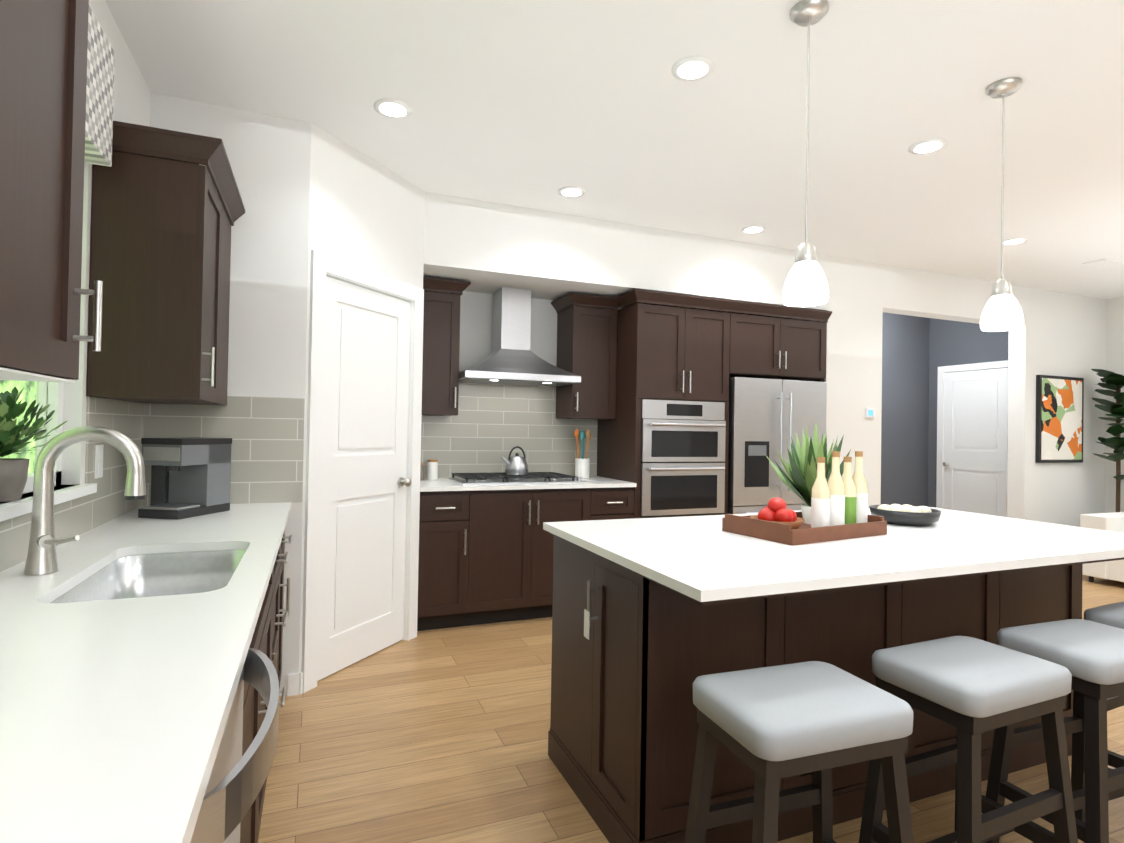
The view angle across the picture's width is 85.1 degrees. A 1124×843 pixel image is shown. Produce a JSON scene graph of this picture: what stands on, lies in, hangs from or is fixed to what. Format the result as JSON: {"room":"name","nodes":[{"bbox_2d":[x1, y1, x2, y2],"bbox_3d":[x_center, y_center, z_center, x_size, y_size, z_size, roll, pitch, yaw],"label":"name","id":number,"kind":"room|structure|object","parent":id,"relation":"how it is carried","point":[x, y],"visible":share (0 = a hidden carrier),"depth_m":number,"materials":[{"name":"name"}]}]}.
{"room":"kitchen","nodes":[
{"label":"kitchen","id":0,"kind":"room"},
{"bbox_2d":[0,0,1123,695],"bbox_3d":[2.736,-0.007,2.547,8.640,2.750,8.140,1,-1,-22],"label":"wall","id":1,"kind":"structure","parent":0,"point":[896,338],"depth_m":4.35,"materials":[{"name":"paint"}]},
{"bbox_2d":[0,0,95,382],"bbox_3d":[-0.881,-0.536,0.754,0.328,0.922,0.540,1,-1,-22],"label":"upper cabinet","id":2,"kind":"object","parent":1,"relation":"attached to","point":[43,62],"depth_m":0.93,"materials":[{"name":"brown wood"}]},
{"bbox_2d":[0,380,96,521],"bbox_3d":[-1.391,-0.317,1.481,0.135,1.100,1.190,1,-1,-22],"label":"window","id":3,"kind":"structure","parent":1,"relation":"in","point":[54,397],"depth_m":1.93,"materials":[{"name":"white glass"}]},
{"bbox_2d":[0,386,66,501],"bbox_3d":[-1.441,0.055,1.605,0.209,0.296,0.184,1,-1,-22],"label":"potted plant","id":4,"kind":"object","parent":3,"relation":"on","point":[13,475],"visible":0.96,"depth_m":1.57,"materials":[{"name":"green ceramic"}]},
{"bbox_2d":[0,397,147,572],"bbox_3d":[-0.956,0.112,0.472,0.007,0.500,4.799,1,-1,-22],"label":"tile backsplash","id":5,"kind":"structure","parent":1,"relation":"attached to","point":[79,516],"depth_m":2.14,"materials":[{"name":"grey tile"}]},
{"bbox_2d":[95,445,103,478],"bbox_3d":[-1.618,0.139,2.141,0.006,0.115,0.070,1,-1,-22],"label":"electrical outlet plate","id":6,"kind":"object","parent":5,"relation":"attached to","point":[98,461],"visible":1,"depth_m":2.13,"materials":[{"name":"white plastic"}]},
{"bbox_2d":[84,6,114,166],"bbox_3d":[-1.310,-1.026,1.512,0.071,0.380,1.040,1,-1,-22],"label":"window valance","id":7,"kind":"object","parent":1,"relation":"attached to","point":[99,100],"visible":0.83,"depth_m":1.88,"materials":[{"name":"fabric"}]},
{"bbox_2d":[86,121,244,404],"bbox_3d":[-1.516,-0.533,2.414,0.384,0.910,0.766,1,-1,-22],"label":"upper cabinet","id":8,"kind":"object","parent":1,"relation":"attached to","point":[164,218],"visible":0.96,"depth_m":2.11,"materials":[{"name":"brown wood"}]},
{"bbox_2d":[144,396,304,505],"bbox_3d":[-1.532,0.131,2.823,0.627,0.500,0.007,1,-1,-22],"label":"tile backsplash","id":9,"kind":"structure","parent":1,"relation":"attached to","point":[266,433],"depth_m":2.86,"materials":[{"name":"grey tile"}]},
{"bbox_2d":[287,672,302,695],"bbox_3d":[2.713,1.317,2.531,8.400,0.100,7.900,1,-1,-22],"label":"baseboard","id":10,"kind":"structure","parent":1,"relation":"attached to","point":[295,683],"depth_m":2.91,"materials":[{"name":"white wood"}]},
{"bbox_2d":[301,250,423,692],"bbox_3d":[-1.109,0.243,3.386,0.138,2.135,0.890,1,-1,23],"label":"door frame","id":11,"kind":"structure","parent":1,"relation":"attached to","point":[322,266],"depth_m":3.03,"materials":[{"name":"white wood"}]},
{"bbox_2d":[317,276,411,680],"bbox_3d":[-1.083,0.288,3.380,0.547,2.030,0.532,1,-1,-22],"label":"pantry door","id":12,"kind":"structure","parent":1,"relation":"in","point":[366,482],"depth_m":3.34,"materials":[{"name":"white wood"}]},
{"bbox_2d":[422,277,470,415],"bbox_3d":[-0.867,-0.499,4.279,0.358,0.910,0.384,1,-1,-22],"label":"upper cabinet","id":13,"kind":"object","parent":1,"relation":"attached to","point":[440,366],"visible":0.81,"depth_m":4.16,"materials":[{"name":"brown wood"}]},
{"bbox_2d":[421,383,597,477],"bbox_3d":[-0.414,0.051,4.661,1.506,0.744,0.007,1,-1,-22],"label":"tile backsplash","id":14,"kind":"structure","parent":1,"relation":"attached to","point":[486,428],"depth_m":4.64,"materials":[{"name":"grey tile"}]},
{"bbox_2d":[459,287,580,386],"bbox_3d":[-0.337,-0.619,4.426,0.834,0.684,0.491,1,-1,-22],"label":"range hood","id":15,"kind":"object","parent":1,"relation":"attached to","point":[511,358],"visible":0.98,"depth_m":4.38,"materials":[{"name":"silver metal"}]},
{"bbox_2d":[551,293,618,419],"bbox_3d":[0.171,-0.476,4.695,0.418,0.910,0.384,1,-1,-22],"label":"upper cabinet","id":16,"kind":"object","parent":1,"relation":"attached to","point":[586,342],"visible":0.94,"depth_m":4.59,"materials":[{"name":"brown wood"}]},
{"bbox_2d":[733,301,828,380],"bbox_3d":[1.605,-0.628,5.133,0.956,0.545,0.638,1,-1,-22],"label":"upper cabinet","id":17,"kind":"object","parent":1,"relation":"attached to","point":[771,347],"depth_m":4.83,"materials":[{"name":"brown wood"}]},
{"bbox_2d":[865,408,875,417],"bbox_3d":[2.609,-0.073,5.179,0.100,0.080,0.018,1,-1,-22],"label":"thermostat","id":18,"kind":"object","parent":1,"relation":"attached to","point":[870,412],"visible":0.89,"depth_m":5.17,"materials":[{"name":"white plastic"}]},
{"bbox_2d":[936,360,1007,508],"bbox_3d":[4.691,0.398,6.938,0.045,2.115,0.910,1,-1,-22],"label":"door frame","id":19,"kind":"structure","parent":1,"relation":"attached to","point":[942,370],"depth_m":7.30,"materials":[{"name":"white wood"}]},
{"bbox_2d":[943,368,1007,516],"bbox_3d":[4.662,0.434,6.926,0.104,2.030,0.760,1,-1,-22],"label":"hall door","id":20,"kind":"structure","parent":1,"relation":"in","point":[975,443],"depth_m":6.93,"materials":[{"name":"white wood"}]},
{"bbox_2d":[1035,375,1083,462],"bbox_3d":[4.979,-0.020,6.119,0.700,0.860,0.037,1,-1,-22],"label":"framed painting","id":21,"kind":"object","parent":1,"relation":"attached to","point":[1059,415],"visible":1,"depth_m":6.08,"materials":[{"name":"paper"}]},
{"bbox_2d":[105,0,1123,299],"bbox_3d":[2.761,-1.422,2.564,8.640,0.080,8.140,1,-1,-22],"label":"ceiling","id":22,"kind":"structure","parent":0,"point":[535,104],"depth_m":2.76,"materials":[{"name":"white paint"}]},
{"bbox_2d":[374,98,411,118],"bbox_3d":[-0.777,-1.436,2.815,0.169,0.008,0.169,0,-1,44],"label":"recessed light","id":23,"kind":"object","parent":22,"relation":"in","point":[387,107],"depth_m":2.80,"materials":[{"name":"white plastic"}]},
{"bbox_2d":[558,186,584,197],"bbox_3d":[0.059,-1.410,3.765,0.169,0.008,0.169,1,-1,-28],"label":"recessed light","id":24,"kind":"object","parent":22,"relation":"in","point":[568,191],"depth_m":3.75,"materials":[{"name":"white plastic"}]},
{"bbox_2d":[671,56,713,81],"bbox_3d":[0.526,-1.418,2.465,0.169,0.008,0.169,0,-1,44],"label":"recessed light","id":25,"kind":"object","parent":22,"relation":"in","point":[691,68],"depth_m":2.45,"materials":[{"name":"white plastic"}]},
{"bbox_2d":[741,225,765,233],"bbox_3d":[1.377,-1.379,4.401,0.169,0.008,0.169,1,-1,-31],"label":"recessed light","id":26,"kind":"object","parent":22,"relation":"in","point":[751,229],"depth_m":4.39,"materials":[{"name":"white plastic"}]},
{"bbox_2d":[782,0,828,306],"bbox_3d":[0.843,-0.914,2.105,0.148,1.014,0.148,1,-1,-22],"label":"pendant light","id":27,"kind":"object","parent":22,"relation":"hanging from","point":[806,284],"visible":0.98,"depth_m":2.07,"materials":[{"name":"white glass"}]},
{"bbox_2d":[909,138,947,154],"bbox_3d":[1.848,-1.387,3.092,0.169,0.008,0.169,1,-1,-28],"label":"recessed light","id":28,"kind":"object","parent":22,"relation":"in","point":[927,146],"depth_m":3.08,"materials":[{"name":"white plastic"}]},
{"bbox_2d":[980,77,1023,330],"bbox_3d":[1.830,-0.891,2.544,0.148,1.014,0.148,1,-1,-22],"label":"pendant light","id":29,"kind":"object","parent":22,"relation":"hanging from","point":[1002,310],"visible":0.98,"depth_m":2.52,"materials":[{"name":"white glass"}]},
{"bbox_2d":[1000,237,1027,244],"bbox_3d":[3.369,-1.343,4.564,0.169,0.008,0.169,0,-1,44],"label":"recessed light","id":30,"kind":"object","parent":22,"relation":"in","point":[1011,241],"depth_m":4.55,"materials":[{"name":"white plastic"}]},
{"bbox_2d":[1082,259,1123,268],"bbox_3d":[4.531,-1.315,5.105,0.320,0.010,0.160,1,-1,-22],"label":"ceiling vent","id":31,"kind":"object","parent":22,"relation":"in","point":[1105,263],"visible":0.98,"depth_m":5.09,"materials":[{"name":"white plastic"}]},
{"bbox_2d":[258,575,1123,842],"bbox_3d":[2.711,1.407,2.530,8.640,0.080,8.140,1,-1,-22],"label":"floor","id":32,"kind":"structure","parent":0,"point":[434,736],"depth_m":2.39,"materials":[{"name":"brown wood"}]},
{"bbox_2d":[48,543,283,818],"bbox_3d":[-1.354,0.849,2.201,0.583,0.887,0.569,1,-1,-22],"label":"base cabinet","id":33,"kind":"object","parent":32,"relation":"on","point":[269,632],"depth_m":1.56,"materials":[{"name":"brown wood"}]},
{"bbox_2d":[0,503,290,842],"bbox_3d":[-0.681,0.383,0.581,0.608,0.028,4.798,1,-1,-22],"label":"countertop","id":34,"kind":"structure","parent":33,"relation":"on","point":[115,714],"depth_m":0.85,"materials":[{"name":"white stone"}]},
{"bbox_2d":[24,426,145,574],"bbox_3d":[-1.176,0.191,1.504,0.247,0.360,0.138,1,-1,-22],"label":"faucet","id":35,"kind":"object","parent":34,"relation":"on","point":[41,559],"visible":1,"depth_m":1.50,"materials":[{"name":"silver metal"}]},
{"bbox_2d":[36,543,247,602],"bbox_3d":[-1.038,0.497,1.596,0.358,0.212,0.658,1,-1,-22],"label":"sink","id":36,"kind":"object","parent":34,"relation":"in","point":[141,570],"depth_m":1.86,"materials":[{"name":"silver metal"}]},
{"bbox_2d":[138,437,231,519],"bbox_3d":[-1.564,0.222,2.507,0.251,0.309,0.281,1,-1,10],"label":"coffee maker","id":37,"kind":"object","parent":34,"relation":"on","point":[190,476],"visible":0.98,"depth_m":2.50,"materials":[{"name":"black plastic"}]},
{"bbox_2d":[280,531,287,707],"bbox_3d":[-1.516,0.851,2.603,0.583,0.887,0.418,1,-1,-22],"label":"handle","id":38,"kind":"object","parent":33,"relation":"attached to","point":[285,541],"depth_m":2.38,"materials":[{"name":"silver metal"}]},
{"bbox_2d":[196,815,203,842],"bbox_3d":[-0.578,0.839,0.267,0.585,0.887,0.660,1,-1,-22],"label":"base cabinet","id":39,"kind":"object","parent":32,"relation":"on","point":[199,834],"depth_m":0.72,"materials":[{"name":"brown wood"}]},
{"bbox_2d":[204,639,255,842],"bbox_3d":[-0.814,0.842,0.856,0.585,0.887,0.729,1,-1,-22],"label":"dishwasher","id":40,"kind":"object","parent":32,"relation":"on","point":[228,809],"depth_m":0.93,"materials":[{"name":"silver metal"}]},
{"bbox_2d":[417,488,480,630],"bbox_3d":[-0.834,0.881,4.147,0.378,0.887,0.635,1,-1,-22],"label":"base cabinet","id":41,"kind":"object","parent":32,"relation":"on","point":[449,565],"depth_m":3.87,"materials":[{"name":"brown wood"}]},
{"bbox_2d":[481,488,592,623],"bbox_3d":[-0.347,0.892,4.342,0.910,0.887,0.635,1,-1,-22],"label":"base cabinet","id":42,"kind":"object","parent":32,"relation":"on","point":[486,544],"depth_m":4.04,"materials":[{"name":"brown wood"}]},
{"bbox_2d":[420,476,636,491],"bbox_3d":[-0.297,0.430,4.350,1.506,0.037,0.668,1,-1,-22],"label":"countertop","id":43,"kind":"structure","parent":42,"relation":"on","point":[460,483],"depth_m":4.12,"materials":[{"name":"white stone"}]},
{"bbox_2d":[420,463,423,479],"bbox_3d":[-0.997,0.347,4.259,0.072,0.120,0.071,1,-1,-22],"label":"canister","id":44,"kind":"object","parent":43,"relation":"on","point":[422,464],"depth_m":4.24,"materials":[{"name":"grey ceramic"}]},
{"bbox_2d":[427,459,437,479],"bbox_3d":[-0.915,0.339,4.324,0.076,0.140,0.075,1,-1,-22],"label":"canister","id":45,"kind":"object","parent":43,"relation":"on","point":[432,469],"depth_m":4.29,"materials":[{"name":"grey ceramic"}]},
{"bbox_2d":[501,446,527,474],"bbox_3d":[-0.344,0.276,4.370,0.213,0.202,0.164,1,-1,-22],"label":"kettle","id":46,"kind":"object","parent":43,"relation":"on","point":[516,464],"visible":1,"depth_m":4.32,"materials":[{"name":"silver metal"}]},
{"bbox_2d":[574,429,590,478],"bbox_3d":[0.158,0.244,4.690,0.144,0.376,0.112,1,-1,-22],"label":"utensil crock","id":47,"kind":"object","parent":43,"relation":"on","point":[582,466],"visible":1,"depth_m":4.65,"materials":[{"name":"white ceramic"}]},
{"bbox_2d":[593,488,633,519],"bbox_3d":[0.204,0.905,4.563,0.398,0.887,0.635,1,-1,-22],"label":"base cabinet","id":48,"kind":"object","parent":32,"relation":"on","point":[608,503],"depth_m":4.29,"materials":[{"name":"brown wood"}]},
{"bbox_2d":[597,289,736,517],"bbox_3d":[0.779,0.221,4.783,0.800,2.280,0.665,1,-1,-22],"label":"tall cabinet","id":49,"kind":"object","parent":32,"relation":"on","point":[662,439],"depth_m":4.49,"materials":[{"name":"brown wood"}]},
{"bbox_2d":[727,377,826,513],"bbox_3d":[1.598,0.526,5.056,0.903,1.705,0.711,1,-1,-22],"label":"fridge","id":50,"kind":"object","parent":32,"relation":"on","point":[766,416],"visible":0.46,"depth_m":4.72,"materials":[{"name":"grey metal"}]},
{"bbox_2d":[684,661,913,842],"bbox_3d":[0.550,0.970,1.439,0.488,0.691,0.355,1,-1,-22],"label":"stool","id":51,"kind":"object","parent":32,"relation":"on","point":[770,726],"visible":1,"depth_m":1.37,"materials":[{"name":"fabric"}]},
{"bbox_2d":[543,526,1123,842],"bbox_3d":[1.093,0.893,2.341,2.124,0.888,1.069,1,-1,-22],"label":"kitchen island","id":52,"kind":"object","parent":32,"relation":"on","point":[653,619],"depth_m":2.00,"materials":[{"name":"wood"},{"name":"nickel"},{"name":"quartz"}]},
{"bbox_2d":[543,506,1123,601],"bbox_3d":[1.118,0.436,2.337,2.140,0.028,1.079,1,-1,-22],"label":"island countertop","id":53,"kind":"structure","parent":52,"relation":"on","point":[694,553],"depth_m":1.96,"materials":[{"name":"white stone"}]},
{"bbox_2d":[722,511,886,545],"bbox_3d":[0.909,0.384,2.297,0.520,0.065,0.320,1,-1,-30],"label":"tray","id":54,"kind":"object","parent":53,"relation":"on","point":[873,525],"visible":0.77,"depth_m":2.16,"materials":[{"name":"brown wood"}]},
{"bbox_2d":[750,497,804,529],"bbox_3d":[0.780,0.338,2.223,0.190,0.126,0.190,1,-1,-22],"label":"fruit bowl","id":55,"kind":"object","parent":54,"relation":"on","point":[775,510],"visible":0.65,"depth_m":2.19,"materials":[{"name":"red food"}]},
{"bbox_2d":[767,423,850,523],"bbox_3d":[1.029,0.201,2.502,0.391,0.416,0.312,1,-1,-22],"label":"potted plant","id":56,"kind":"object","parent":54,"relation":"on","point":[801,469],"visible":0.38,"depth_m":2.44,"materials":[{"name":"green plant"}]},
{"bbox_2d":[811,451,867,527],"bbox_3d":[1.035,0.259,2.270,0.288,0.295,0.069,1,-1,-31],"label":"bottles","id":57,"kind":"object","parent":54,"relation":"on","point":[837,499],"visible":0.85,"depth_m":2.23,"materials":[{"name":"glass"}]},
{"bbox_2d":[869,504,941,525],"bbox_3d":[1.455,0.393,2.602,0.270,0.075,0.270,1,-1,-22],"label":"bowl","id":58,"kind":"object","parent":53,"relation":"on","point":[904,514],"visible":1,"depth_m":2.52,"materials":[{"name":"ceramic"}]},
{"bbox_2d":[859,636,1077,842],"bbox_3d":[1.098,0.982,1.659,0.482,0.691,0.347,1,-1,-22],"label":"stool","id":59,"kind":"object","parent":32,"relation":"on","point":[971,689],"visible":0.96,"depth_m":1.59,"materials":[{"name":"fabric"}]},
{"bbox_2d":[986,619,1123,842],"bbox_3d":[1.599,0.993,1.859,0.482,0.691,0.347,1,-1,-22],"label":"stool","id":60,"kind":"object","parent":32,"relation":"on","point":[1088,654],"visible":0.81,"depth_m":1.79,"materials":[{"name":"fabric"}]},
{"bbox_2d":[1080,512,1123,581],"bbox_3d":[5.507,1.043,4.730,0.950,0.800,2.100,1,-1,-22],"label":"sofa","id":61,"kind":"object","parent":32,"relation":"on","point":[1114,569],"visible":0.5,"depth_m":5.40,"materials":[{"name":"fabric"}]},
{"bbox_2d":[1084,601,1123,767],"bbox_3d":[2.078,1.005,2.116,0.471,0.691,0.331,1,-1,-26],"label":"stool","id":62,"kind":"object","parent":32,"relation":"on","point":[1111,614],"visible":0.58,"depth_m":2.12,"materials":[{"name":"fabric"}]},
{"bbox_2d":[1091,369,1123,511],"bbox_3d":[5.555,0.464,6.043,0.515,1.989,0.494,1,-1,-22],"label":"leaf plant","id":63,"kind":"object","parent":32,"relation":"on","point":[1112,380],"visible":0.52,"depth_m":6.12,"materials":[{"name":"plant"}]},
{"label":"outside","id":64,"kind":"structure","parent":0,"visible":0},
{"bbox_2d":[0,380,36,472],"bbox_3d":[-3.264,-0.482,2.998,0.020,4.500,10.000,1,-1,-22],"label":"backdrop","id":65,"kind":"structure","parent":64,"point":[26,391],"depth_m":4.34,"materials":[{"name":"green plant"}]}
]}

